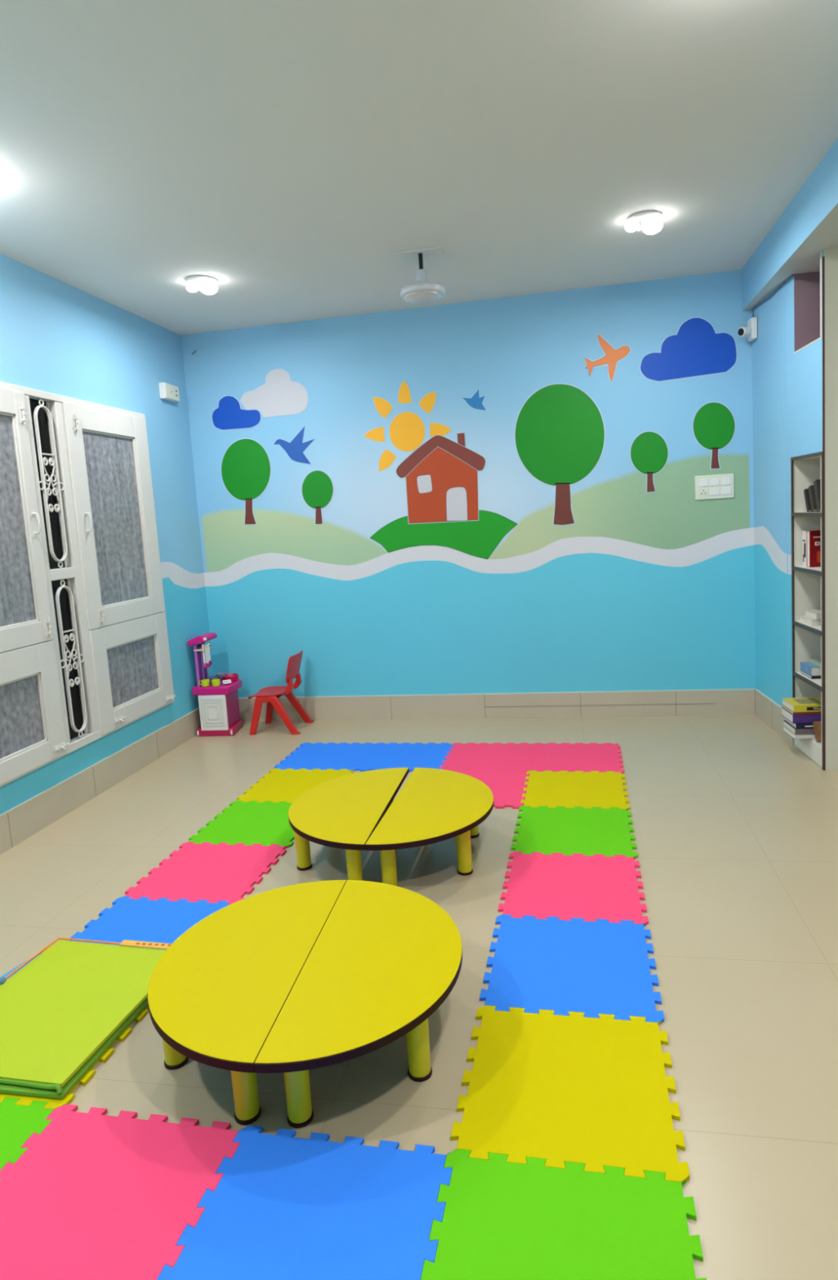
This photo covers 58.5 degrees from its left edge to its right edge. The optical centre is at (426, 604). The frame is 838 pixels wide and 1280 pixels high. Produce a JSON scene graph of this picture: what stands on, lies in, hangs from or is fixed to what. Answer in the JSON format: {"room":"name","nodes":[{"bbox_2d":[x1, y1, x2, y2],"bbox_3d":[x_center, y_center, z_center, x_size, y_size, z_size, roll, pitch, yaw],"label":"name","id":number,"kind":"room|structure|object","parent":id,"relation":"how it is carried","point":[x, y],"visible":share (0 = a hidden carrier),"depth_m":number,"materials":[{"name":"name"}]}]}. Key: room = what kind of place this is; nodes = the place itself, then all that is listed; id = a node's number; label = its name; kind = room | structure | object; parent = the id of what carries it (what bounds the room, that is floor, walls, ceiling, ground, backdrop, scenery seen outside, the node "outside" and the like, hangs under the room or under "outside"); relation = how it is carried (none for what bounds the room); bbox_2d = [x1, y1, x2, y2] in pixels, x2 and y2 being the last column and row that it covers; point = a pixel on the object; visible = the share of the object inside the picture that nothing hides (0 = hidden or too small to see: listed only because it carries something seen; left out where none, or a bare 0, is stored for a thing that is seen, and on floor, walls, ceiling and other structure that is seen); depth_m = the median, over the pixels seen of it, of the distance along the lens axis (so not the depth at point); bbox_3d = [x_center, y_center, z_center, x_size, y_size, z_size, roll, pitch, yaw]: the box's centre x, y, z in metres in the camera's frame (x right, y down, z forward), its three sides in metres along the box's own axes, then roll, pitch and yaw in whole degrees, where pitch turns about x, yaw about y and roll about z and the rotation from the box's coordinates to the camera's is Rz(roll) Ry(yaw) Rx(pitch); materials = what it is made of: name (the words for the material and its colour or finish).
{"room":"children's room","nodes":[
{"label":"children's room","id":0,"kind":"room"},
{"bbox_2d":[0,253,213,814],"bbox_3d":[-2.699,-0.142,2.808,0.001,3.386,7.733,-2,7,11],"label":"wall","id":1,"kind":"structure","parent":0,"point":[57,337],"depth_m":5.51,"materials":[{"name":"blue paint"}]},
{"bbox_2d":[0,381,175,786],"bbox_3d":[-2.356,-0.181,4.631,0.190,2.255,2.525,-2,7,11],"label":"window","id":2,"kind":"structure","parent":1,"relation":"in","point":[85,652],"depth_m":4.84,"materials":[{"name":"white paint"}]},
{"bbox_2d":[0,387,53,653],"bbox_3d":[-2.456,-0.456,4.036,0.051,1.481,0.995,-2,7,11],"label":"shutter","id":3,"kind":"object","parent":2,"relation":"attached to","point":[25,611],"depth_m":4.38,"materials":[{"name":"white paint"}]},
{"bbox_2d":[0,640,67,785],"bbox_3d":[-2.387,0.637,4.161,0.051,0.715,0.995,-2,7,11],"label":"shutter","id":4,"kind":"object","parent":2,"relation":"attached to","point":[33,732],"depth_m":4.39,"materials":[{"name":"white paint"}]},
{"bbox_2d":[33,399,67,568],"bbox_3d":[-2.349,-0.748,4.670,0.024,1.043,0.239,-2,7,11],"label":"iron grille","id":5,"kind":"object","parent":2,"relation":"attached to","point":[58,461],"depth_m":4.71,"materials":[{"name":"metal"}]},
{"bbox_2d":[55,579,87,737],"bbox_3d":[-2.279,0.355,4.797,0.024,1.028,0.239,-2,7,11],"label":"iron grille","id":6,"kind":"object","parent":2,"relation":"attached to","point":[78,637],"depth_m":4.83,"materials":[{"name":"metal"}]},
{"bbox_2d":[62,401,164,630],"bbox_3d":[-2.215,-0.619,5.326,0.051,1.481,0.930,-2,7,11],"label":"shutter","id":7,"kind":"object","parent":2,"relation":"attached to","point":[107,453],"depth_m":5.28,"materials":[{"name":"white paint"}]},
{"bbox_2d":[88,612,173,735],"bbox_3d":[-2.146,0.473,5.456,0.051,0.715,0.940,-2,7,11],"label":"shutter","id":8,"kind":"object","parent":2,"relation":"attached to","point":[130,660],"depth_m":5.39,"materials":[{"name":"white paint"}]},
{"bbox_2d":[0,707,200,854],"bbox_3d":[-2.594,1.432,2.980,0.014,0.212,7.719,-2,7,11],"label":"baseboard","id":9,"kind":"structure","parent":1,"relation":"attached to","point":[28,818],"depth_m":4.92,"materials":[{"name":"tile"}]},
{"bbox_2d":[158,382,179,402],"bbox_3d":[-2.112,-1.712,6.055,0.058,0.138,0.309,-2,7,11],"label":"wall socket","id":10,"kind":"object","parent":1,"relation":"attached to","point":[167,392],"visible":1,"depth_m":6.04,"materials":[{"name":"white plastic"}]},
{"bbox_2d":[0,0,837,335],"bbox_3d":[0.269,-1.997,2.021,6.870,0.100,8.133,-2,7,11],"label":"ceiling","id":11,"kind":"structure","parent":0,"point":[283,153],"depth_m":3.36,"materials":[{"name":"paint"}]},
{"bbox_2d":[185,275,217,294],"bbox_3d":[-1.516,-2.131,5.035,0.216,0.095,0.210,-2,7,11],"label":"ceiling lamp","id":12,"kind":"object","parent":11,"relation":"attached to","point":[207,285],"visible":1,"depth_m":4.99,"materials":[{"name":"white plastic"}]},
{"bbox_2d":[395,246,445,304],"bbox_3d":[-0.034,-2.092,4.785,0.297,0.302,0.297,-2,7,11],"label":"ceiling fan","id":13,"kind":"object","parent":11,"relation":"hanging from","point":[422,291],"visible":1,"depth_m":4.74,"materials":[{"name":"paint"}]},
{"bbox_2d":[624,211,662,234],"bbox_3d":[1.283,-2.239,4.429,0.216,0.095,0.210,-2,7,11],"label":"ceiling lamp","id":14,"kind":"object","parent":11,"relation":"attached to","point":[651,223],"visible":1,"depth_m":4.38,"materials":[{"name":"white plastic"}]},
{"bbox_2d":[0,715,837,1279],"bbox_3d":[0.487,1.460,2.417,6.870,0.100,8.133,-2,7,11],"label":"floor","id":15,"kind":"structure","parent":0,"point":[735,826],"depth_m":3.06,"materials":[{"name":"beige tile"}]},
{"bbox_2d":[0,1097,56,1179],"bbox_3d":[-1.461,1.571,2.029,0.622,0.012,0.622,-2,7,12],"label":"foam mat","id":16,"kind":"object","parent":15,"relation":"on","point":[18,1123],"visible":1,"depth_m":2.19,"materials":[{"name":"green rubber"}]},
{"bbox_2d":[0,1004,147,1109],"bbox_3d":[-1.340,1.496,2.612,0.622,0.012,0.622,-2,7,12],"label":"foam mat","id":17,"kind":"object","parent":15,"relation":"on","point":[26,1100],"visible":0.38,"depth_m":2.32,"materials":[{"name":"yellow rubber"}]},
{"bbox_2d":[0,937,171,1098],"bbox_3d":[-1.384,1.450,2.717,0.754,0.062,0.808,-2,7,11],"label":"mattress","id":18,"kind":"object","parent":17,"relation":"on","point":[61,1008],"visible":0.96,"depth_m":2.66,"materials":[{"name":"green plastic"}]},
{"bbox_2d":[135,942,170,946],"bbox_3d":[-1.109,1.379,3.031,0.154,0.001,0.011,-2,7,11],"label":"print","id":19,"kind":"object","parent":18,"relation":"on","point":[136,944],"depth_m":3.03,"materials":[{"name":"brown"}]},
{"bbox_2d":[0,1103,243,1279],"bbox_3d":[-0.874,1.548,1.904,0.622,0.012,0.622,-2,7,12],"label":"foam mat","id":20,"kind":"object","parent":15,"relation":"on","point":[94,1195],"visible":1,"depth_m":1.95,"materials":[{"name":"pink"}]},
{"bbox_2d":[69,896,231,949],"bbox_3d":[-1.220,1.422,3.195,0.622,0.012,0.622,-2,7,12],"label":"foam mat","id":21,"kind":"object","parent":15,"relation":"on","point":[162,920],"visible":0.39,"depth_m":3.32,"materials":[{"name":"blue rubber"}]},
{"bbox_2d":[124,841,288,903],"bbox_3d":[-1.099,1.347,3.778,0.622,0.012,0.622,-2,7,12],"label":"foam mat","id":22,"kind":"object","parent":15,"relation":"on","point":[212,873],"visible":0.98,"depth_m":3.74,"materials":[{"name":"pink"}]},
{"bbox_2d":[186,632,243,736],"bbox_3d":[-1.786,0.668,6.392,0.345,0.850,0.342,-3,7,9],"label":"toy kitchen","id":23,"kind":"object","parent":15,"relation":"on","point":[219,706],"visible":0.92,"depth_m":6.27,"materials":[{"name":"pink plastic"}]},
{"bbox_2d":[186,632,217,646],"bbox_3d":[-1.900,0.296,6.330,0.180,0.083,0.227,-2,7,11],"label":"hood","id":24,"kind":"object","parent":23,"relation":"attached to","point":[202,638],"depth_m":6.24,"materials":[{"name":"pink plastic"}]},
{"bbox_2d":[193,645,213,651],"bbox_3d":[-1.892,0.376,6.332,0.095,0.013,0.180,-3,7,9],"label":"shelf","id":25,"kind":"object","parent":23,"relation":"attached to","point":[197,648],"depth_m":6.26,"materials":[{"name":"beige plastic"}]},
{"bbox_2d":[201,644,205,667],"bbox_3d":[-1.870,0.433,6.274,0.030,0.201,0.030,-8,8,-35],"label":"utensil","id":26,"kind":"object","parent":23,"relation":"hanging from","point":[202,645],"visible":1,"depth_m":6.26,"materials":[{"name":"white plastic"}]},
{"bbox_2d":[198,679,210,687],"bbox_3d":[-1.861,0.662,6.280,0.097,0.056,0.072,3,9,44],"label":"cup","id":27,"kind":"object","parent":23,"relation":"on","point":[204,682],"visible":1,"depth_m":6.25,"materials":[{"name":"yellow plastic"}]},
{"bbox_2d":[204,644,208,667],"bbox_3d":[-1.849,0.432,6.269,0.028,0.201,0.027,3,9,44],"label":"utensil","id":28,"kind":"object","parent":23,"relation":"hanging from","point":[204,644],"visible":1,"depth_m":6.26,"materials":[{"name":"white plastic"}]},
{"bbox_2d":[205,644,210,667],"bbox_3d":[-1.833,0.431,6.266,0.028,0.203,0.027,3,9,44],"label":"utensil","id":29,"kind":"object","parent":23,"relation":"hanging from","point":[208,664],"visible":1,"depth_m":6.26,"materials":[{"name":"white plastic"}]},
{"bbox_2d":[207,643,212,665],"bbox_3d":[-1.819,0.419,6.262,0.028,0.185,0.027,3,9,44],"label":"utensil","id":30,"kind":"object","parent":23,"relation":"hanging from","point":[210,660],"visible":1,"depth_m":6.25,"materials":[{"name":"white plastic"}]},
{"bbox_2d":[206,675,225,681],"bbox_3d":[-1.800,0.639,6.402,0.173,0.066,0.104,-2,7,11],"label":"pan","id":31,"kind":"object","parent":23,"relation":"on","point":[211,677],"visible":0.59,"depth_m":6.38,"materials":[{"name":"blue plastic"}]},
{"bbox_2d":[209,678,222,686],"bbox_3d":[-1.763,0.658,6.257,0.097,0.056,0.072,3,9,44],"label":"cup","id":32,"kind":"object","parent":23,"relation":"on","point":[215,682],"visible":1,"depth_m":6.24,"materials":[{"name":"yellow plastic"}]},
{"bbox_2d":[191,678,241,695],"bbox_3d":[-1.783,0.707,6.395,0.328,0.068,0.335,-3,7,9],"label":"countertop","id":33,"kind":"structure","parent":23,"relation":"on","point":[224,689],"depth_m":6.24,"materials":[{"name":"pink plastic"}]},
{"bbox_2d":[215,672,226,679],"bbox_3d":[-1.791,0.630,6.507,0.088,0.058,0.088,-2,7,11],"label":"bowl","id":34,"kind":"object","parent":23,"relation":"on","point":[217,673],"visible":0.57,"depth_m":6.48,"materials":[{"name":"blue plastic"}]},
{"bbox_2d":[222,673,238,682],"bbox_3d":[-1.689,0.636,6.435,0.136,0.056,0.136,-3,7,9],"label":"sink basin","id":35,"kind":"object","parent":23,"relation":"in","point":[233,677],"depth_m":6.39,"materials":[{"name":"pink plastic"}]},
{"bbox_2d":[188,800,294,847],"bbox_3d":[-0.978,1.273,4.361,0.622,0.012,0.622,-2,7,12],"label":"foam mat","id":36,"kind":"object","parent":15,"relation":"on","point":[266,823],"visible":0.76,"depth_m":4.30,"materials":[{"name":"green rubber"}]},
{"bbox_2d":[147,880,346,1124],"bbox_3d":[-0.637,1.321,2.555,0.510,0.285,1.020,-3,7,8],"label":"round table","id":37,"kind":"object","parent":15,"relation":"on","point":[216,994],"visible":0.89,"depth_m":2.40,"materials":[{"name":"yellow"}]},
{"bbox_2d":[248,650,313,734],"bbox_3d":[-1.267,0.742,6.362,0.453,0.646,0.390,-2,7,10],"label":"chair","id":38,"kind":"object","parent":15,"relation":"on","point":[270,695],"visible":1,"depth_m":6.24,"materials":[{"name":"red plastic"}]},
{"bbox_2d":[236,768,354,802],"bbox_3d":[-0.858,1.198,4.944,0.622,0.012,0.622,-2,7,12],"label":"foam mat","id":39,"kind":"object","parent":15,"relation":"on","point":[286,785],"visible":0.7,"depth_m":4.97,"materials":[{"name":"yellow rubber"}]},
{"bbox_2d":[156,1124,452,1279],"bbox_3d":[-0.288,1.525,1.780,0.622,0.012,0.622,-2,7,12],"label":"foam mat","id":40,"kind":"object","parent":15,"relation":"on","point":[284,1206],"visible":1,"depth_m":1.85,"materials":[{"name":"blue rubber"}]},
{"bbox_2d":[274,742,376,769],"bbox_3d":[-0.737,1.124,5.527,0.622,0.012,0.622,-2,7,12],"label":"foam mat","id":41,"kind":"object","parent":15,"relation":"on","point":[320,756],"visible":1,"depth_m":5.50,"materials":[{"name":"blue rubber"}]},
{"bbox_2d":[288,767,408,880],"bbox_3d":[-0.433,1.156,3.878,0.510,0.285,1.020,-2,7,10],"label":"round table","id":42,"kind":"object","parent":15,"relation":"on","point":[342,812],"visible":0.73,"depth_m":3.73,"materials":[{"name":"yellow"}]},
{"bbox_2d":[253,880,462,1128],"bbox_3d":[-0.132,1.298,2.480,0.510,0.285,1.020,-3,7,8],"label":"round table","id":43,"kind":"object","parent":15,"relation":"on","point":[385,957],"visible":1,"depth_m":2.30,"materials":[{"name":"yellow"}]},
{"bbox_2d":[354,742,453,772],"bbox_3d":[-0.150,1.101,5.402,0.622,0.012,0.622,-2,7,12],"label":"foam mat","id":44,"kind":"object","parent":15,"relation":"on","point":[391,755],"visible":0.8,"depth_m":5.39,"materials":[{"name":"blue rubber"}]},
{"bbox_2d":[364,767,493,886],"bbox_3d":[0.085,1.135,3.776,0.510,0.285,1.020,-2,7,12],"label":"round table","id":45,"kind":"object","parent":15,"relation":"on","point":[433,806],"visible":0.92,"depth_m":3.59,"materials":[{"name":"yellow"}]},
{"bbox_2d":[439,742,535,771],"bbox_3d":[0.436,1.078,5.278,0.622,0.012,0.622,-2,7,12],"label":"foam mat","id":46,"kind":"object","parent":15,"relation":"on","point":[508,757],"visible":0.91,"depth_m":5.25,"materials":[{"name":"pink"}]},
{"bbox_2d":[452,769,529,808],"bbox_3d":[0.315,1.153,4.695,0.622,0.012,0.622,-2,7,12],"label":"foam mat","id":47,"kind":"object","parent":15,"relation":"on","point":[506,788],"visible":0.54,"depth_m":4.71,"materials":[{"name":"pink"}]},
{"bbox_2d":[420,1148,706,1279],"bbox_3d":[0.299,1.503,1.656,0.622,0.012,0.622,-2,7,12],"label":"foam mat","id":48,"kind":"object","parent":15,"relation":"on","point":[502,1220],"visible":1,"depth_m":1.78,"materials":[{"name":"green rubber"}]},
{"bbox_2d":[450,1004,689,1182],"bbox_3d":[0.419,1.428,2.239,0.622,0.012,0.622,-2,7,12],"label":"foam mat","id":49,"kind":"object","parent":15,"relation":"on","point":[557,1089],"visible":1,"depth_m":2.18,"materials":[{"name":"yellow rubber"}]},
{"bbox_2d":[479,914,663,1022],"bbox_3d":[0.540,1.354,2.822,0.622,0.012,0.622,-2,7,12],"label":"foam mat","id":50,"kind":"object","parent":15,"relation":"on","point":[576,965],"visible":1,"depth_m":2.77,"materials":[{"name":"blue rubber"}]},
{"bbox_2d":[497,851,648,924],"bbox_3d":[0.661,1.279,3.405,0.622,0.012,0.622,-2,7,12],"label":"foam mat","id":51,"kind":"object","parent":15,"relation":"on","point":[588,888],"visible":1,"depth_m":3.37,"materials":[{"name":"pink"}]},
{"bbox_2d":[510,805,637,858],"bbox_3d":[0.781,1.205,3.988,0.622,0.012,0.622,-2,7,12],"label":"foam mat","id":52,"kind":"object","parent":15,"relation":"on","point":[544,829],"visible":1,"depth_m":3.95,"materials":[{"name":"green rubber"}]},
{"bbox_2d":[520,770,630,809],"bbox_3d":[0.902,1.130,4.571,0.622,0.012,0.622,-2,7,12],"label":"foam mat","id":53,"kind":"object","parent":15,"relation":"on","point":[550,788],"visible":1,"depth_m":4.54,"materials":[{"name":"yellow rubber"}]},
{"bbox_2d":[527,742,623,773],"bbox_3d":[1.023,1.056,5.154,0.622,0.012,0.622,-2,7,12],"label":"foam mat","id":54,"kind":"object","parent":15,"relation":"on","point":[571,757],"visible":1,"depth_m":5.13,"materials":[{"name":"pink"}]},
{"bbox_2d":[790,451,822,769],"bbox_3d":[2.581,0.022,4.760,0.318,1.957,0.508,-3,7,7],"label":"bookcase","id":55,"kind":"object","parent":15,"relation":"on","point":[805,469],"visible":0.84,"depth_m":4.96,"materials":[{"name":"beige laminate"}]},
{"bbox_2d":[782,726,814,738],"bbox_3d":[2.497,0.836,4.914,0.230,0.028,0.210,-3,7,7],"label":"book","id":56,"kind":"object","parent":55,"relation":"on","point":[811,735],"visible":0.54,"depth_m":4.82,"materials":[{"name":"white paper"}]},
{"bbox_2d":[782,720,813,734],"bbox_3d":[2.495,0.805,4.904,0.230,0.036,0.210,-3,7,7],"label":"book","id":57,"kind":"object","parent":56,"relation":"on","point":[796,731],"visible":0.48,"depth_m":4.81,"materials":[{"name":"paper"}]},
{"bbox_2d":[784,717,813,728],"bbox_3d":[2.501,0.769,4.905,0.230,0.034,0.211,-3,7,7],"label":"book","id":58,"kind":"object","parent":57,"relation":"on","point":[797,726],"visible":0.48,"depth_m":4.81,"materials":[{"name":"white paper"}]},
{"bbox_2d":[781,706,820,723],"bbox_3d":[2.483,0.724,4.912,0.230,0.056,0.210,-3,7,7],"label":"book","id":59,"kind":"object","parent":58,"relation":"on","point":[807,718],"visible":0.56,"depth_m":4.82,"materials":[{"name":"paper"}]},
{"bbox_2d":[781,704,820,715],"bbox_3d":[2.483,0.687,4.906,0.230,0.018,0.210,-3,7,7],"label":"book","id":60,"kind":"object","parent":59,"relation":"on","point":[782,706],"visible":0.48,"depth_m":4.81,"materials":[{"name":"paper"}]},
{"bbox_2d":[781,697,820,712],"bbox_3d":[2.483,0.658,4.899,0.230,0.042,0.212,-3,7,7],"label":"book","id":61,"kind":"object","parent":60,"relation":"on","point":[802,704],"visible":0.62,"depth_m":4.85,"materials":[{"name":"yellow paper"}]},
{"bbox_2d":[791,697,820,703],"bbox_3d":[2.492,0.636,4.901,0.140,0.001,0.130,-3,7,7],"label":"print","id":62,"kind":"object","parent":61,"relation":"on","point":[796,700],"depth_m":4.91},
{"bbox_2d":[803,488,811,511],"bbox_3d":[2.499,-0.671,4.806,0.120,0.150,0.083,-3,7,7],"label":"book","id":63,"kind":"object","parent":55,"relation":"on","point":[805,491],"visible":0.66,"depth_m":4.80,"materials":[{"name":"black paper"}]},
{"bbox_2d":[801,529,817,566],"bbox_3d":[2.561,-0.370,4.911,0.161,0.235,0.070,-3,7,7],"label":"book","id":64,"kind":"object","parent":55,"relation":"on","point":[803,532],"visible":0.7,"depth_m":4.92,"materials":[{"name":"white paper"}]},
{"bbox_2d":[803,542,804,557],"bbox_3d":[2.481,-0.355,4.913,0.001,0.095,0.026,-3,7,7],"label":"print","id":65,"kind":"object","parent":64,"relation":"attached to","point":[803,543],"depth_m":4.92},
{"bbox_2d":[800,614,820,626],"bbox_3d":[2.576,0.102,4.879,0.200,0.042,0.200,-3,7,7],"label":"book","id":66,"kind":"object","parent":55,"relation":"on","point":[812,622],"visible":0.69,"depth_m":4.83,"materials":[{"name":"white paper"}]},
{"bbox_2d":[804,608,820,619],"bbox_3d":[2.585,0.063,4.848,0.190,0.040,0.190,-3,7,7],"label":"book","id":67,"kind":"object","parent":66,"relation":"on","point":[815,614],"visible":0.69,"depth_m":4.84,"materials":[{"name":"white paper"}]},
{"bbox_2d":[800,670,820,679],"bbox_3d":[2.599,0.460,4.925,0.200,0.018,0.190,-3,7,7],"label":"book","id":68,"kind":"object","parent":55,"relation":"on","point":[802,672],"visible":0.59,"depth_m":4.84,"materials":[{"name":"white paper"}]},
{"bbox_2d":[800,662,820,675],"bbox_3d":[2.597,0.423,4.926,0.200,0.056,0.185,-3,7,7],"label":"book","id":69,"kind":"object","parent":68,"relation":"on","point":[807,668],"visible":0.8,"depth_m":4.88,"materials":[{"name":"blue paper"}]},
{"bbox_2d":[809,657,820,667],"bbox_3d":[2.631,0.382,4.886,0.170,0.030,0.200,-3,7,7],"label":"book","id":70,"kind":"object","parent":69,"relation":"on","point":[816,661],"visible":0.43,"depth_m":4.92,"materials":[{"name":"paper"}]},
{"bbox_2d":[807,484,816,511],"bbox_3d":[2.501,-0.674,4.738,0.130,0.168,0.094,-3,7,7],"label":"book","id":71,"kind":"object","parent":55,"relation":"on","point":[811,488],"visible":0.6,"depth_m":4.74,"materials":[{"name":"black paper"}]},
{"bbox_2d":[805,529,820,567],"bbox_3d":[2.559,-0.362,4.849,0.170,0.235,0.053,-3,7,7],"label":"book","id":72,"kind":"object","parent":55,"relation":"on","point":[812,537],"visible":0.56,"depth_m":4.83,"materials":[{"name":"red paper"}]},
{"bbox_2d":[813,479,820,511],"bbox_3d":[2.501,-0.681,4.662,0.140,0.199,0.097,-3,7,7],"label":"book","id":73,"kind":"object","parent":55,"relation":"on","point":[816,483],"visible":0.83,"depth_m":4.66,"materials":[{"name":"black paper"}]},
{"bbox_2d":[812,720,821,742],"bbox_3d":[2.534,0.806,4.740,0.140,0.126,0.089,-3,7,7],"label":"book","id":74,"kind":"object","parent":55,"relation":"on","point":[816,725],"visible":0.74,"depth_m":4.74,"materials":[{"name":"brown paper"}]},
{"bbox_2d":[181,269,755,715],"bbox_3d":[0.354,-0.715,6.127,4.790,3.386,0.006,-2,7,11],"label":"wall","id":75,"kind":"structure","parent":0,"point":[497,495],"depth_m":6.09,"materials":[{"name":"teal paint"}]},
{"bbox_2d":[238,688,754,721],"bbox_3d":[0.342,0.863,6.325,4.566,0.212,0.014,-2,7,11],"label":"baseboard","id":76,"kind":"structure","parent":75,"relation":"attached to","point":[714,702],"depth_m":6.24,"materials":[{"name":"tile"}]},
{"bbox_2d":[500,703,697,706],"bbox_3d":[1.389,0.828,6.118,1.840,0.003,0.002,-2,7,11],"label":"trim","id":77,"kind":"structure","parent":75,"relation":"attached to","point":[668,704],"depth_m":6.09,"materials":[{"name":"brown"}]},
{"bbox_2d":[694,473,733,500],"bbox_3d":[2.210,-0.903,5.752,0.284,0.184,0.017,-2,7,11],"label":"switchboard","id":78,"kind":"object","parent":75,"relation":"attached to","point":[716,486],"visible":1,"depth_m":5.75,"materials":[{"name":"white plastic"}]},
{"bbox_2d":[697,479,707,486],"bbox_3d":[2.126,-0.935,5.757,0.068,0.054,0.005,-2,7,11],"label":"switch","id":79,"kind":"object","parent":78,"relation":"attached to","point":[701,482],"depth_m":5.76,"materials":[{"name":"white plastic"}]},
{"bbox_2d":[698,488,707,496],"bbox_3d":[2.131,-0.864,5.767,0.068,0.054,0.003,-2,7,11],"label":"socket","id":80,"kind":"object","parent":78,"relation":"attached to","point":[702,491],"depth_m":5.77,"materials":[{"name":"white plastic"}]},
{"bbox_2d":[709,487,719,495],"bbox_3d":[2.211,-0.867,5.750,0.068,0.054,0.005,-2,7,11],"label":"switch","id":81,"kind":"object","parent":78,"relation":"attached to","point":[713,491],"depth_m":5.75,"materials":[{"name":"white plastic"}]},
{"bbox_2d":[709,478,719,485],"bbox_3d":[2.207,-0.938,5.742,0.068,0.054,0.005,-2,7,11],"label":"switch","id":82,"kind":"object","parent":78,"relation":"attached to","point":[713,482],"depth_m":5.74,"materials":[{"name":"white plastic"}]},
{"bbox_2d":[720,477,729,484],"bbox_3d":[2.287,-0.942,5.727,0.068,0.054,0.005,-2,7,11],"label":"switch","id":83,"kind":"object","parent":78,"relation":"attached to","point":[724,481],"depth_m":5.72,"materials":[{"name":"white plastic"}]},
{"bbox_2d":[720,487,730,494],"bbox_3d":[2.292,-0.870,5.735,0.068,0.054,0.005,-2,7,11],"label":"switch","id":84,"kind":"object","parent":78,"relation":"attached to","point":[724,491],"depth_m":5.73,"materials":[{"name":"white plastic"}]},
{"bbox_2d":[737,316,756,342],"bbox_3d":[2.347,-2.015,5.484,0.155,0.150,0.113,-5,7,-12],"label":"security camera","id":85,"kind":"object","parent":75,"relation":"attached to","point":[750,331],"visible":1,"depth_m":5.44,"materials":[{"name":"white plastic"}]},
{"bbox_2d":[751,249,822,706],"bbox_3d":[2.437,-0.579,5.098,0.094,3.090,1.291,-2,7,11],"label":"wall","id":86,"kind":"structure","parent":0,"point":[804,366],"depth_m":5.22,"materials":[{"name":"blue paint"}]},
{"bbox_2d":[754,688,793,745],"bbox_3d":[2.546,0.818,5.504,0.014,0.212,0.775,-3,7,7],"label":"baseboard","id":87,"kind":"structure","parent":86,"relation":"attached to","point":[766,710],"depth_m":5.53,"materials":[{"name":"tile"}]},
{"bbox_2d":[784,282,788,697],"bbox_3d":[2.422,-0.677,5.032,0.004,2.880,0.005,-2,7,11],"label":"trim","id":88,"kind":"structure","parent":86,"relation":"attached to","point":[784,282],"depth_m":5.02,"materials":[{"name":"blue paint"}]},
{"bbox_2d":[793,271,819,351],"bbox_3d":[2.465,-1.826,4.530,0.309,0.492,0.443,-3,7,7],"label":"window","id":89,"kind":"structure","parent":86,"relation":"in","point":[806,285],"depth_m":4.74,"materials":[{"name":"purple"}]},
{"bbox_2d":[793,250,822,353],"bbox_3d":[2.313,-1.820,4.542,0.014,0.488,0.434,-3,7,7],"label":"trim","id":90,"kind":"structure","parent":86,"relation":"attached to","point":[820,251],"depth_m":4.34,"materials":[{"name":"beige laminate"}]},
{"bbox_2d":[741,137,837,311],"bbox_3d":[1.884,-1.866,1.736,0.504,0.296,7.733,-2,7,11],"label":"beam","id":91,"kind":"structure","parent":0,"point":[793,245],"depth_m":4.32,"materials":[{"name":"blue paint"}]},
{"bbox_2d":[751,274,793,317],"bbox_3d":[2.355,-2.089,5.125,0.015,0.088,0.794,-3,7,7],"label":"cable","id":92,"kind":"object","parent":91,"relation":"attached to","point":[792,275],"visible":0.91,"depth_m":5.09,"materials":[{"name":"blue plastic"}]},
{"bbox_2d":[819,247,837,770],"bbox_3d":[3.203,-0.539,4.328,1.696,3.090,0.058,-2,7,11],"label":"wall","id":93,"kind":"structure","parent":0,"point":[830,255],"depth_m":4.44,"materials":[{"name":"beige paint"}]},
{"bbox_2d":[822,256,825,770],"bbox_3d":[2.368,-0.482,4.463,0.011,3.050,0.009,-2,7,11],"label":"trim","id":94,"kind":"structure","parent":93,"relation":"attached to","point":[823,264],"depth_m":4.45,"materials":[{"name":"red"}]},
{"bbox_2d":[822,234,837,249],"bbox_3d":[2.505,-1.817,0.969,1.700,0.295,6.450,-2,7,11],"label":"ceiling","id":95,"kind":"structure","parent":0,"point":[833,243],"depth_m":4.21,"materials":[{"name":"grey paint"}]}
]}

